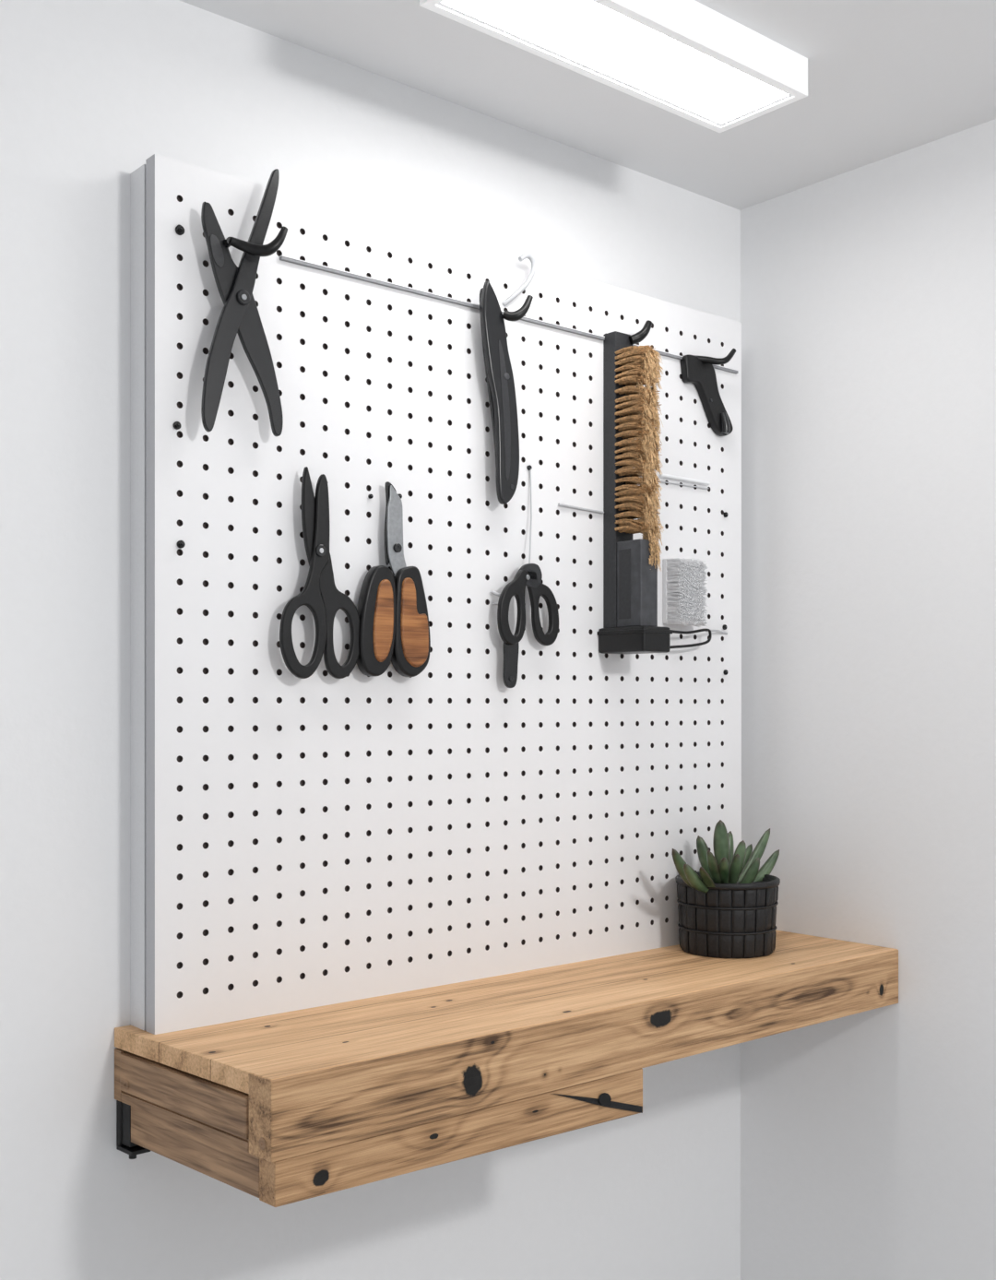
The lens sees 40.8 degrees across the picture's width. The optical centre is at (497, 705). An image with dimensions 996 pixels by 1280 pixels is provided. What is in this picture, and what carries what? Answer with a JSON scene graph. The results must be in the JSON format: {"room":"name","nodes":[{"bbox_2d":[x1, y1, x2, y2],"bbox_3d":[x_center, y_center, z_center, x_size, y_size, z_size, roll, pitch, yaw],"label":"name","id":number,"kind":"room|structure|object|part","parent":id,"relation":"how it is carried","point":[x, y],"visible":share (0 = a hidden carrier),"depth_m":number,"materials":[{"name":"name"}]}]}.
{"room":"workshop","nodes":[
{"label":"workshop","id":0,"kind":"room"},
{"bbox_2d":[0,0,740,1279],"bbox_3d":[-0.875,0.227,1.600,3.700,2.450,0.100,0,0,-40],"label":"wall","id":1,"kind":"structure","parent":0,"point":[90,90],"depth_m":1.85,"materials":[{"name":"paint"}]},
{"bbox_2d":[116,1100,150,1159],"bbox_3d":[-0.492,0.577,1.832,0.048,0.075,0.044,0,0,-40],"label":"shelf bracket","id":2,"kind":"object","parent":1,"relation":"attached to","point":[124,1143],"visible":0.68,"depth_m":1.82,"materials":[{"name":"black metal"}]},
{"bbox_3d":[-0.502,0.572,1.845,0.047,0.065,0.012,0,0,-40],"label":"wall plate","id":3,"kind":"part","parent":2,"relation":"part of","materials":[{"name":"black plastic"}]},
{"bbox_3d":[-0.493,0.569,1.831,0.036,0.059,0.022,0,0,-40],"label":"arm","id":4,"kind":"part","parent":2,"relation":"part of","materials":[{"name":"black plastic"}]},
{"bbox_2d":[130,154,741,1034],"bbox_3d":[-0.019,-0.149,2.216,1.221,1.178,0.075,0,0,-40],"label":"pegboard","id":5,"kind":"object","parent":1,"relation":"attached to","point":[319,839],"visible":0.84,"depth_m":2.04,"materials":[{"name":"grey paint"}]},
{"bbox_3d":[-0.029,-0.147,2.228,1.221,1.174,0.044,0,0,-40],"label":"frame","id":6,"kind":"part","parent":5,"relation":"part of","materials":[{"name":"silver metal"}]},
{"bbox_2d":[173,421,181,429],"bbox_3d":[-0.431,-0.379,1.808,0.011,0.011,0.010,0,0,-40],"label":"screw","id":7,"kind":"object","parent":5,"relation":"attached to","point":[177,425],"visible":1,"depth_m":1.81,"materials":[{"name":"black metal"}]},
{"bbox_2d":[175,225,184,235],"bbox_3d":[-0.428,-0.644,1.810,0.013,0.013,0.011,0,0,-40],"label":"screw","id":8,"kind":"object","parent":5,"relation":"attached to","point":[179,230],"visible":1,"depth_m":1.81,"materials":[{"name":"black metal"}]},
{"bbox_2d":[177,540,185,548],"bbox_3d":[-0.427,-0.218,1.811,0.011,0.011,0.010,0,0,-40],"label":"screw","id":9,"kind":"object","parent":5,"relation":"attached to","point":[181,544],"visible":1,"depth_m":1.81,"materials":[{"name":"black metal"}]},
{"bbox_2d":[201,168,283,436],"bbox_3d":[-0.356,-0.559,1.850,0.128,0.381,0.043,0,0,-40],"label":"pruning shears","id":10,"kind":"object","parent":5,"relation":"hanging from","point":[240,315],"visible":0.99,"depth_m":1.83,"materials":[{"name":"black metal"}]},
{"bbox_2d":[224,225,287,256],"bbox_3d":[-0.340,-0.635,1.841,0.075,0.043,0.080,0,0,-40],"label":"hook","id":11,"kind":"object","parent":5,"relation":"attached to","point":[257,250],"depth_m":1.82,"materials":[{"name":"black metal"}]},
{"bbox_2d":[279,466,359,678],"bbox_3d":[-0.259,-0.190,1.939,0.141,0.304,0.035,0,0,-40],"label":"scissors","id":12,"kind":"object","parent":5,"relation":"hanging from","point":[320,594],"visible":1,"depth_m":1.92,"materials":[{"name":"black plastic"}]},
{"bbox_2d":[356,481,430,676],"bbox_3d":[-0.160,-0.190,2.024,0.131,0.294,0.033,0,0,-40],"label":"pruning shears","id":13,"kind":"object","parent":5,"relation":"hanging from","point":[392,609],"visible":1,"depth_m":2.02,"materials":[{"name":"wood"}]},
{"bbox_3d":[-0.163,-0.275,2.023,0.021,0.126,0.004,0,0,-40],"label":"blade","id":14,"kind":"part","parent":13,"relation":"part of","materials":[{"name":"silver metal"}]},
{"bbox_3d":[-0.153,-0.262,2.026,0.035,0.141,0.004,0,0,-40],"label":"blade","id":15,"kind":"part","parent":13,"relation":"part of","materials":[{"name":"metal"}]},
{"bbox_2d":[479,280,519,504],"bbox_3d":[-0.004,-0.499,2.155,0.076,0.352,0.037,0,0,-40],"label":"knife","id":16,"kind":"object","parent":5,"relation":"hanging from","point":[498,367],"visible":1,"depth_m":2.14,"materials":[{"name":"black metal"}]},
{"bbox_2d":[279,255,738,373],"bbox_3d":[0.074,-0.640,2.242,1.013,0.006,0.007,0,0,-40],"label":"hanging rail","id":17,"kind":"object","parent":5,"relation":"attached to","point":[282,257],"depth_m":2.10,"materials":[{"name":"silver metal"}]},
{"bbox_2d":[501,295,533,320],"bbox_3d":[0.031,-0.638,2.149,0.050,0.045,0.029,0,0,-40],"label":"hook","id":18,"kind":"object","parent":5,"relation":"attached to","point":[515,315],"depth_m":2.14,"materials":[{"name":"black metal"}]},
{"bbox_2d":[502,252,535,306],"bbox_3d":[0.036,-0.699,2.198,0.061,0.092,0.017,0,0,-23],"label":"hook","id":19,"kind":"object","parent":5,"relation":"attached to","point":[525,255],"visible":1,"depth_m":2.20,"materials":[{"name":"metal"}]},
{"bbox_2d":[490,464,558,687],"bbox_3d":[0.047,-0.213,2.202,0.136,0.371,0.032,0,0,-40],"label":"small snips","id":20,"kind":"object","parent":5,"relation":"hanging from","point":[529,574],"visible":1,"depth_m":2.18,"materials":[{"name":"black plastic"}]},
{"bbox_3d":[0.021,-0.071,2.176,0.031,0.086,0.006,0,0,-40],"label":"closed blade","id":21,"kind":"part","parent":20,"relation":"part of","materials":[{"name":"black metal"}]},
{"bbox_2d":[557,503,604,513],"bbox_3d":[0.143,-0.338,2.301,0.106,0.009,0.004,0,0,-40],"label":"rod","id":22,"kind":"object","parent":5,"relation":"attached to","point":[559,504],"visible":1,"depth_m":2.30,"materials":[{"name":"metal"}]},
{"bbox_2d":[597,331,672,654],"bbox_3d":[0.237,-0.369,2.312,0.075,0.558,0.111,0,0,-40],"label":"brush","id":23,"kind":"object","parent":5,"relation":"hanging from","point":[630,412],"visible":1,"depth_m":2.30,"materials":[{"name":"brown"}]},
{"bbox_3d":[0.240,-0.208,2.310,0.043,0.150,0.058,0,0,-40],"label":"handle","id":24,"kind":"part","parent":23,"relation":"part of","materials":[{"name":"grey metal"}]},
{"bbox_2d":[628,320,651,344],"bbox_3d":[0.249,-0.652,2.341,0.041,0.044,0.028,0,0,-40],"label":"hook","id":25,"kind":"object","parent":5,"relation":"attached to","point":[638,337],"depth_m":2.33,"materials":[{"name":"black metal"}]},
{"bbox_2d":[658,473,710,489],"bbox_3d":[0.345,-0.413,2.470,0.134,0.016,0.007,0,0,-40],"label":"rod","id":26,"kind":"object","parent":5,"relation":"attached to","point":[662,475],"visible":0.93,"depth_m":2.47,"materials":[{"name":"metal"}]},
{"bbox_3d":[0.345,-0.407,2.472,0.132,0.003,0.002,0,0,-40],"label":"rod","id":27,"kind":"part","parent":26,"relation":"part of","materials":[{"name":"metal"}]},
{"bbox_2d":[663,557,708,627],"bbox_3d":[0.342,-0.205,2.446,0.081,0.125,0.043,0,0,-40],"label":"scrub brush","id":28,"kind":"object","parent":5,"relation":"attached to","point":[684,590],"visible":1,"depth_m":2.43,"materials":[{"name":"plastic"}]},
{"bbox_2d":[670,628,727,648],"bbox_3d":[0.375,-0.122,2.472,0.022,0.041,0.207,0,0,41],"label":"wire holder","id":29,"kind":"object","parent":5,"relation":"attached to","point":[705,629],"visible":0.92,"depth_m":2.45,"materials":[{"name":"black metal"}]},
{"bbox_2d":[680,348,735,436],"bbox_3d":[0.401,-0.589,2.494,0.134,0.157,0.048,0,0,-40],"label":"tool","id":30,"kind":"object","parent":5,"relation":"hanging from","point":[699,371],"visible":1,"depth_m":2.50,"materials":[{"name":"black plastic"}]},
{"bbox_2d":[114,929,898,1207],"bbox_3d":[0.104,0.522,2.121,1.334,0.164,0.378,0,0,-40],"label":"wooden shelf","id":31,"kind":"object","parent":1,"relation":"attached to","point":[278,1109],"depth_m":1.81,"materials":[{"name":"brown wood"}]},
{"bbox_3d":[-0.406,0.497,1.716,0.295,0.050,0.007,0,0,45],"label":"panel","id":32,"kind":"part","parent":31,"relation":"part of","materials":[{"name":"brown wood"}]},
{"bbox_3d":[-0.404,0.532,1.716,0.296,0.013,0.005,0,0,45],"label":"rail","id":33,"kind":"part","parent":31,"relation":"part of","materials":[{"name":"brown wood"}]},
{"bbox_3d":[0.146,0.572,1.922,0.184,0.063,0.020,0,0,-40],"label":"shelf bracket","id":34,"kind":"part","parent":31,"relation":"part of","materials":[{"name":"black metal"}]},
{"bbox_2d":[671,819,780,958],"bbox_3d":[0.406,0.322,2.378,0.186,0.235,0.269,0,0,11],"label":"potted succulent","id":35,"kind":"object","parent":31,"relation":"on","point":[727,908],"visible":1,"depth_m":2.34,"materials":[{"name":"green plant"}]},
{"bbox_2d":[179,0,995,210],"bbox_3d":[0.164,-1.048,0.384,3.700,0.100,3.300,0,0,-40],"label":"ceiling","id":36,"kind":"structure","parent":0,"point":[886,78],"depth_m":2.15,"materials":[{"name":"paint"}]},
{"bbox_2d":[419,0,807,132],"bbox_3d":[0.187,-0.970,1.933,0.617,0.058,0.176,0,0,-40],"label":"ceiling light","id":37,"kind":"object","parent":36,"relation":"attached to","point":[687,59],"depth_m":1.94,"materials":[{"name":"white plastic"}]},
{"bbox_2d":[740,118,995,1279],"bbox_3d":[1.566,0.227,1.514,0.100,2.450,3.200,0,0,-40],"label":"wall","id":38,"kind":"structure","parent":0,"point":[868,292],"depth_m":2.46,"materials":[{"name":"paint"}]}
]}

